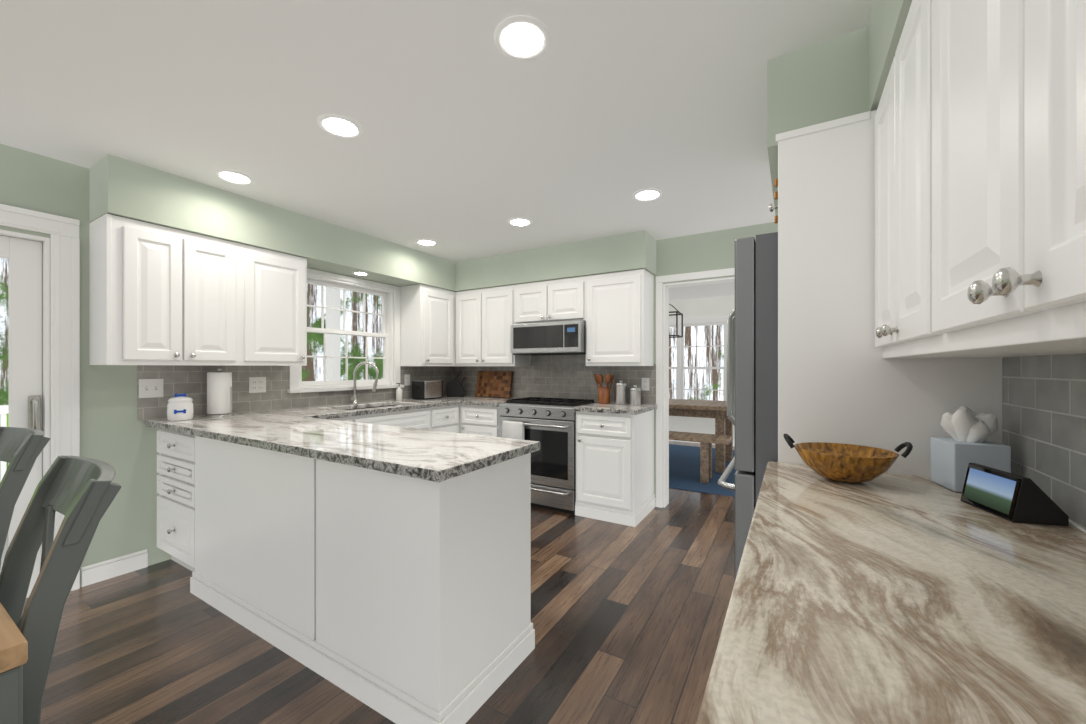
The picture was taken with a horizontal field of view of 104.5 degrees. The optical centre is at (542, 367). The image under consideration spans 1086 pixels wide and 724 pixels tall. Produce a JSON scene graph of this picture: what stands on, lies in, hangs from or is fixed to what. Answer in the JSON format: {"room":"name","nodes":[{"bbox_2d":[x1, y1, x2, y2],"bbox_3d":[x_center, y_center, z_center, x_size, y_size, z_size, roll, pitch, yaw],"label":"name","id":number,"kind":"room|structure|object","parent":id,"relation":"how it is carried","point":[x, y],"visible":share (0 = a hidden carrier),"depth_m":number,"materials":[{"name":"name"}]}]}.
{"room":"kitchen and dining room","nodes":[
{"label":"kitchen and dining room","id":0,"kind":"room"},
{"bbox_2d":[0,144,402,586],"bbox_3d":[-2.913,0.050,2.074,0.140,2.400,7.260,0,0,31],"label":"wall","id":1,"kind":"structure","parent":0,"point":[118,436],"depth_m":2.47,"materials":[{"name":"green paint"}]},
{"bbox_2d":[0,235,41,597],"bbox_3d":[-3.244,0.275,1.553,0.093,1.926,1.842,0,0,34],"label":"patio door","id":2,"kind":"structure","parent":1,"relation":"in","point":[23,257],"depth_m":2.25,"materials":[{"name":"white wood"}]},
{"bbox_2d":[89,213,306,365],"bbox_3d":[-2.188,-0.425,2.805,0.352,0.820,1.092,0,0,31],"label":"upper cabinet","id":3,"kind":"object","parent":1,"relation":"attached to","point":[160,295],"visible":0.98,"depth_m":2.57,"materials":[{"name":"white wood"}]},
{"bbox_2d":[137,365,452,420],"bbox_3d":[-1.787,0.147,3.818,0.008,0.364,2.830,0,0,31],"label":"tile backsplash","id":4,"kind":"structure","parent":1,"relation":"attached to","point":[191,380],"depth_m":3.15,"materials":[{"name":"grey tile"}]},
{"bbox_2d":[139,379,162,397],"bbox_3d":[-2.467,0.130,2.650,0.018,0.118,0.118,0,0,31],"label":"light switch","id":5,"kind":"object","parent":4,"relation":"attached to","point":[150,388],"visible":1,"depth_m":2.65,"materials":[{"name":"white plastic"}]},
{"bbox_2d":[249,377,265,392],"bbox_3d":[-2.158,0.130,3.179,0.008,0.118,0.118,0,0,31],"label":"electrical outlet","id":6,"kind":"object","parent":4,"relation":"attached to","point":[257,384],"visible":1,"depth_m":3.18,"materials":[{"name":"white plastic"}]},
{"bbox_2d":[404,374,409,385],"bbox_3d":[-1.424,0.130,4.411,0.008,0.118,0.072,0,0,31],"label":"electrical outlet","id":7,"kind":"object","parent":4,"relation":"attached to","point":[406,379],"visible":1,"depth_m":4.41,"materials":[{"name":"white plastic"}]},
{"bbox_2d":[287,268,403,392],"bbox_3d":[-1.802,-0.314,3.883,0.193,1.033,1.135,0,0,31],"label":"kitchen window","id":8,"kind":"structure","parent":1,"relation":"in","point":[390,333],"depth_m":3.99,"materials":[{"name":"white wood"}]},
{"bbox_2d":[0,204,734,590],"bbox_3d":[0.222,0.207,2.255,5.340,2.085,10.500,0,0,31],"label":"trim","id":9,"kind":"structure","parent":1,"relation":"attached to","point":[60,336],"depth_m":2.34,"materials":[{"name":"white wood"}]},
{"bbox_2d":[400,284,454,365],"bbox_3d":[-1.198,-0.425,4.467,0.352,0.820,0.507,0,0,31],"label":"upper cabinet","id":10,"kind":"object","parent":1,"relation":"attached to","point":[427,325],"visible":1,"depth_m":4.30,"materials":[{"name":"white wood"}]},
{"bbox_2d":[22,441,734,723],"bbox_3d":[0.282,1.300,2.219,5.480,0.100,10.780,0,0,31],"label":"floor","id":11,"kind":"structure","parent":0,"point":[627,621],"depth_m":1.89,"materials":[{"name":"brown wood"}]},
{"bbox_2d":[0,603,27,723],"bbox_3d":[-1.900,0.863,0.737,1.730,0.775,1.020,0,0,31],"label":"table","id":12,"kind":"object","parent":11,"relation":"on","point":[13,650],"visible":1,"depth_m":0.72,"materials":[{"name":"brown wood"}]},
{"bbox_2d":[0,427,49,568],"bbox_3d":[-2.111,0.744,1.379,0.450,1.017,0.589,0,0,27],"label":"chair","id":13,"kind":"object","parent":11,"relation":"on","point":[21,449],"visible":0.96,"depth_m":1.47,"materials":[{"name":"grey wood"}]},
{"bbox_2d":[0,456,121,723],"bbox_3d":[-1.251,0.744,0.809,0.450,1.017,0.589,0,0,35],"label":"chair","id":14,"kind":"object","parent":11,"relation":"on","point":[79,493],"visible":0.94,"depth_m":0.88,"materials":[{"name":"grey wood"}]},
{"bbox_2d":[156,428,188,568],"bbox_3d":[-2.062,0.810,2.749,0.610,0.880,0.549,0,0,31],"label":"base cabinet","id":15,"kind":"object","parent":11,"relation":"on","point":[172,448],"depth_m":2.53,"materials":[{"name":"white wood"}]},
{"bbox_2d":[189,436,312,669],"bbox_3d":[-1.309,0.810,2.292,1.152,0.879,0.561,0,0,31],"label":"panel","id":16,"kind":"object","parent":11,"relation":"on","point":[251,509],"depth_m":2.00,"materials":[{"name":"white wood"}]},
{"bbox_2d":[313,460,436,723],"bbox_3d":[-0.514,0.810,1.818,0.700,0.879,0.561,0,0,31],"label":"panel","id":17,"kind":"object","parent":11,"relation":"on","point":[376,556],"depth_m":1.55,"materials":[{"name":"grey wood"}]},
{"bbox_2d":[145,396,656,483],"bbox_3d":[-0.698,0.350,3.183,2.512,0.039,2.788,0,0,31],"label":"countertop","id":18,"kind":"structure","parent":17,"relation":"on","point":[434,441],"depth_m":2.21,"materials":[{"name":"white stone"}]},
{"bbox_2d":[167,393,193,420],"bbox_3d":[-2.281,0.245,2.646,0.136,0.168,0.128,0,0,31],"label":"jar","id":19,"kind":"object","parent":18,"relation":"on","point":[179,407],"visible":1,"depth_m":2.60,"materials":[{"name":"white ceramic"}]},
{"bbox_2d":[205,368,233,416],"bbox_3d":[-2.203,0.167,2.868,0.172,0.325,0.156,0,0,31],"label":"paper towel","id":20,"kind":"object","parent":18,"relation":"on","point":[219,392],"visible":1,"depth_m":2.82,"materials":[{"name":"white paper"}]},
{"bbox_2d":[351,361,378,403],"bbox_3d":[-1.619,0.135,3.802,0.223,0.387,0.161,0,0,31],"label":"faucet","id":21,"kind":"object","parent":18,"relation":"on","point":[354,398],"visible":1,"depth_m":3.80,"materials":[{"name":"silver metal"}]},
{"bbox_2d":[396,383,401,400],"bbox_3d":[-1.452,0.242,4.242,0.059,0.174,0.060,0,0,31],"label":"soap bottle","id":22,"kind":"object","parent":18,"relation":"on","point":[398,393],"visible":1,"depth_m":4.22,"materials":[{"name":"white plastic"}]},
{"bbox_2d":[412,380,442,399],"bbox_3d":[-1.226,0.231,4.455,0.174,0.196,0.302,0,0,31],"label":"toaster","id":23,"kind":"object","parent":18,"relation":"on","point":[426,389],"visible":1,"depth_m":4.37,"materials":[{"name":"silver metal"}]},
{"bbox_2d":[447,370,465,396],"bbox_3d":[-0.983,0.179,4.779,0.207,0.300,0.100,0,0,-4],"label":"knife block","id":24,"kind":"object","parent":18,"relation":"on","point":[455,388],"visible":1,"depth_m":4.73,"materials":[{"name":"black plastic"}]},
{"bbox_2d":[475,371,512,397],"bbox_3d":[-0.546,0.183,4.657,0.470,0.288,0.090,0,0,31],"label":"cutting board","id":25,"kind":"object","parent":18,"relation":"on","point":[497,384],"visible":1,"depth_m":4.63,"materials":[{"name":"brown wood"}]},
{"bbox_2d":[594,373,613,403],"bbox_3d":[0.561,0.190,3.857,0.182,0.278,0.184,0,0,31],"label":"utensil crock","id":26,"kind":"object","parent":18,"relation":"on","point":[603,395],"visible":1,"depth_m":3.81,"materials":[{"name":"brown wood"}]},
{"bbox_2d":[614,380,626,404],"bbox_3d":[0.703,0.221,3.795,0.116,0.216,0.116,0,0,31],"label":"canister","id":27,"kind":"object","parent":18,"relation":"on","point":[620,392],"visible":1,"depth_m":3.75,"materials":[{"name":"silver metal"}]},
{"bbox_2d":[629,385,640,404],"bbox_3d":[0.820,0.241,3.737,0.104,0.176,0.104,0,0,31],"label":"canister","id":28,"kind":"object","parent":18,"relation":"on","point":[635,395],"visible":1,"depth_m":3.69,"materials":[{"name":"silver metal"}]},
{"bbox_2d":[437,456,534,723],"bbox_3d":[-0.500,0.810,1.810,0.702,0.880,0.562,0,0,31],"label":"peninsula end panel","id":29,"kind":"object","parent":11,"relation":"on","point":[485,630],"depth_m":1.57,"materials":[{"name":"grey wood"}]},
{"bbox_2d":[498,397,597,513],"bbox_3d":[0.051,0.777,3.979,0.792,0.945,0.650,0,0,31],"label":"range","id":30,"kind":"object","parent":11,"relation":"on","point":[549,424],"visible":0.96,"depth_m":3.69,"materials":[{"name":"grey metal"}]},
{"bbox_2d":[502,420,524,451],"bbox_3d":[-0.270,0.618,3.812,0.220,0.264,0.034,0,0,31],"label":"towel","id":31,"kind":"object","parent":30,"relation":"hanging from","point":[510,429],"depth_m":3.80,"materials":[{"name":"white fabric"}]},
{"bbox_2d":[575,412,655,526],"bbox_3d":[0.635,0.810,3.673,0.513,0.880,0.577,0,0,31],"label":"base cabinet","id":32,"kind":"object","parent":11,"relation":"on","point":[615,466],"depth_m":3.43,"materials":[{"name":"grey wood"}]},
{"bbox_2d":[669,444,736,496],"bbox_3d":[1.837,1.244,5.512,2.500,0.012,2.450,0,0,31],"label":"area rug","id":33,"kind":"object","parent":11,"relation":"on","point":[684,466],"visible":0.14,"depth_m":4.96,"materials":[{"name":"blue carpet"}]},
{"bbox_2d":[669,431,732,483],"bbox_3d":[1.358,0.994,4.883,1.520,0.487,0.340,0,0,31],"label":"bench","id":34,"kind":"object","parent":33,"relation":"on","point":[706,441],"visible":0.52,"depth_m":4.52,"materials":[{"name":"brown wood"}]},
{"bbox_2d":[669,399,732,472],"bbox_3d":[1.751,0.844,5.592,1.770,0.787,0.960,0,0,31],"label":"dining table","id":35,"kind":"object","parent":33,"relation":"on","point":[716,410],"visible":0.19,"depth_m":5.06,"materials":[{"name":"brown wood"}]},
{"bbox_2d":[718,232,777,579],"bbox_3d":[1.206,0.372,1.810,0.754,1.715,0.909,0,0,31],"label":"fridge","id":36,"kind":"object","parent":11,"relation":"on","point":[752,366],"visible":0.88,"depth_m":1.54,"materials":[{"name":"grey metal"}]},
{"bbox_2d":[769,110,1001,476],"bbox_3d":[1.298,0.215,1.753,0.591,2.070,0.969,0,0,31],"label":"panel","id":37,"kind":"object","parent":11,"relation":"on","point":[841,379],"visible":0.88,"depth_m":1.38,"materials":[{"name":"white wood"}]},
{"bbox_2d":[696,461,1085,723],"bbox_3d":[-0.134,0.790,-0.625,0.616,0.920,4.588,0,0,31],"label":"countertop","id":38,"kind":"structure","parent":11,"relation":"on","point":[887,598],"depth_m":0.56,"materials":[{"name":"white stone"}]},
{"bbox_2d":[783,434,912,482],"bbox_3d":[0.881,0.267,1.232,0.307,0.124,0.227,0,0,31],"label":"bowl","id":39,"kind":"object","parent":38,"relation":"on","point":[844,463],"visible":1,"depth_m":1.19,"materials":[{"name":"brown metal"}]},
{"bbox_2d":[931,406,1010,491],"bbox_3d":[1.165,0.219,1.151,0.116,0.221,0.116,0,0,19],"label":"tissue box","id":40,"kind":"object","parent":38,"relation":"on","point":[968,430],"visible":0.9,"depth_m":1.12,"materials":[{"name":"white paper"}]},
{"bbox_2d":[960,463,1068,525],"bbox_3d":[1.062,0.281,0.957,0.096,0.095,0.150,0,0,13],"label":"smart display","id":41,"kind":"object","parent":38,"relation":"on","point":[1011,497],"visible":0.98,"depth_m":0.91,"materials":[{"name":"black plastic"}]},
{"bbox_2d":[1069,520,1085,533],"bbox_3d":[0.983,0.253,0.723,0.062,0.149,0.553,0,0,31],"label":"cord","id":42,"kind":"object","parent":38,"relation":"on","point":[1077,526],"visible":0.46,"depth_m":0.86,"materials":[{"name":"white plastic"}]},
{"bbox_2d":[0,0,873,300],"bbox_3d":[0.282,-1.200,2.219,5.480,0.100,10.780,0,0,31],"label":"ceiling","id":43,"kind":"structure","parent":0,"point":[472,138],"depth_m":1.84,"materials":[{"name":"white paint"}]},
{"bbox_2d":[214,169,253,184],"bbox_3d":[-1.859,-1.145,2.534,0.195,0.009,0.195,0,0,25],"label":"recessed light","id":44,"kind":"object","parent":43,"relation":"in","point":[231,176],"depth_m":2.52,"materials":[{"name":"white plastic"}]},
{"bbox_2d":[317,114,362,137],"bbox_3d":[-0.965,-1.145,2.002,0.195,0.009,0.195,0,0,25],"label":"recessed light","id":45,"kind":"object","parent":43,"relation":"in","point":[333,124],"depth_m":1.99,"materials":[{"name":"white plastic"}]},
{"bbox_2d":[415,239,436,245],"bbox_3d":[-1.070,-1.145,3.857,0.195,0.009,0.195,0,0,25],"label":"recessed light","id":46,"kind":"object","parent":43,"relation":"in","point":[424,242],"depth_m":3.85,"materials":[{"name":"white plastic"}]},
{"bbox_2d":[90,0,911,291],"bbox_3d":[-1.131,-0.988,1.012,4.010,0.325,6.980,0,0,31],"label":"soffit","id":47,"kind":"object","parent":43,"relation":"attached to","point":[843,76],"depth_m":2.63,"materials":[{"name":"green paint"}]},
{"bbox_2d":[352,272,368,275],"bbox_3d":[-1.619,-0.834,3.736,0.139,0.008,0.139,0,0,22],"label":"recessed light","id":48,"kind":"object","parent":47,"relation":"in","point":[355,273],"depth_m":3.73,"materials":[{"name":"white"}]},
{"bbox_2d":[875,0,914,357],"bbox_3d":[1.013,-0.432,0.991,0.286,0.806,0.636,0,0,31],"label":"upper cabinet","id":49,"kind":"object","parent":47,"relation":"attached to","point":[895,113],"depth_m":1.05,"materials":[{"name":"white wood"}]},
{"bbox_2d":[915,0,1085,357],"bbox_3d":[0.660,-0.432,0.399,0.286,0.806,0.742,0,0,31],"label":"upper cabinet","id":50,"kind":"object","parent":47,"relation":"attached to","point":[980,183],"depth_m":0.54,"materials":[{"name":"white wood"}]},
{"bbox_2d":[508,218,531,226],"bbox_3d":[-0.182,-1.145,3.316,0.195,0.009,0.195,0,0,-8],"label":"recessed light","id":51,"kind":"object","parent":43,"relation":"in","point":[518,222],"depth_m":3.32,"materials":[{"name":"white"}]},
{"bbox_2d":[494,15,549,59],"bbox_3d":[-0.072,-1.145,1.469,0.195,0.009,0.195,0,0,25],"label":"recessed light","id":52,"kind":"object","parent":43,"relation":"in","point":[521,37],"depth_m":1.46,"materials":[{"name":"white plastic"}]},
{"bbox_2d":[632,189,662,200],"bbox_3d":[0.694,-1.145,2.794,0.195,0.009,0.195,0,0,25],"label":"recessed light","id":53,"kind":"object","parent":43,"relation":"in","point":[645,194],"depth_m":2.78,"materials":[{"name":"white"}]},
{"bbox_2d":[669,304,682,337],"bbox_3d":[1.678,-0.779,5.636,0.316,0.738,0.316,0,0,31],"label":"pendant lantern","id":54,"kind":"object","parent":43,"relation":"hanging from","point":[677,312],"visible":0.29,"depth_m":5.61,"materials":[{"name":"black metal"}]},
{"bbox_2d":[613,222,777,496],"bbox_3d":[0.692,0.050,4.069,3.990,2.400,0.140,0,0,31],"label":"wall","id":55,"kind":"structure","parent":0,"point":[714,250],"depth_m":3.61,"materials":[{"name":"green paint"}]},
{"bbox_2d":[455,285,529,365],"bbox_3d":[-0.543,-0.425,4.532,0.765,0.820,0.311,0,0,31],"label":"upper cabinet","id":56,"kind":"object","parent":55,"relation":"attached to","point":[484,318],"depth_m":4.39,"materials":[{"name":"white wood"}]},
{"bbox_2d":[515,276,586,324],"bbox_3d":[0.121,-0.632,4.136,0.780,0.405,0.311,0,0,31],"label":"upper cabinet","id":57,"kind":"object","parent":55,"relation":"attached to","point":[558,300],"depth_m":3.98,"materials":[{"name":"white wood"}]},
{"bbox_2d":[511,320,585,355],"bbox_3d":[0.103,-0.275,4.102,0.759,0.294,0.388,0,0,31],"label":"microwave","id":58,"kind":"object","parent":57,"relation":"attached to","point":[560,338],"visible":0.94,"depth_m":3.91,"materials":[{"name":"silver metal"}]},
{"bbox_2d":[453,355,655,403],"bbox_3d":[-0.013,0.105,4.404,2.395,0.510,0.008,0,0,31],"label":"tile backsplash","id":59,"kind":"structure","parent":55,"relation":"attached to","point":[547,376],"depth_m":4.27,"materials":[{"name":"grey tile"}]},
{"bbox_2d":[642,378,648,390],"bbox_3d":[0.934,0.150,3.830,0.072,0.118,0.008,0,0,31],"label":"electrical outlet","id":60,"kind":"object","parent":59,"relation":"attached to","point":[645,384],"visible":1,"depth_m":3.83,"materials":[{"name":"white plastic"}]},
{"bbox_2d":[586,269,653,365],"bbox_3d":[0.688,-0.425,3.798,0.540,0.820,0.311,0,0,31],"label":"upper cabinet","id":61,"kind":"object","parent":55,"relation":"attached to","point":[614,311],"depth_m":3.66,"materials":[{"name":"white wood"}]},
{"bbox_2d":[669,295,734,438],"bbox_3d":[1.369,0.050,3.750,5.180,2.400,0.004,0,0,31],"label":"wall","id":62,"kind":"structure","parent":0,"point":[707,307],"depth_m":3.73,"materials":[{"name":"white paint"}]},
{"bbox_2d":[669,316,727,400],"bbox_3d":[2.331,-0.018,7.160,1.680,1.625,0.188,0,0,31],"label":"dining window","id":63,"kind":"structure","parent":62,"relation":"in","point":[701,321],"depth_m":7.02,"materials":[{"name":"white wood"}]},
{"bbox_2d":[1002,353,1085,529],"bbox_3d":[0.053,0.147,-0.911,0.008,0.364,4.889,0,0,31],"label":"tile backsplash","id":64,"kind":"structure","parent":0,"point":[1044,417],"depth_m":0.97,"materials":[{"name":"grey tile"}]},
{"label":"outside","id":65,"kind":"structure","parent":0,"visible":0},
{"bbox_2d":[0,258,382,467],"bbox_3d":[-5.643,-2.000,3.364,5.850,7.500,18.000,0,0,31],"label":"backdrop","id":66,"kind":"structure","parent":65,"point":[313,370],"depth_m":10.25,"materials":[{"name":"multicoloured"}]},
{"bbox_2d":[669,325,723,400],"bbox_3d":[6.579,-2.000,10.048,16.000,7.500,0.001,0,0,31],"label":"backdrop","id":67,"kind":"structure","parent":65,"point":[717,353],"depth_m":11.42,"materials":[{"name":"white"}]},
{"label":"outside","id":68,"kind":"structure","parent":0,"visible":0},
{"bbox_2d":[0,287,339,569],"bbox_3d":[-2.962,-0.054,4.443,2.350,2.632,4.600,0,0,31],"label":"porch","id":69,"kind":"object","parent":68,"point":[332,340],"visible":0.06,"depth_m":6.07,"materials":[{"name":"white"}]}
]}

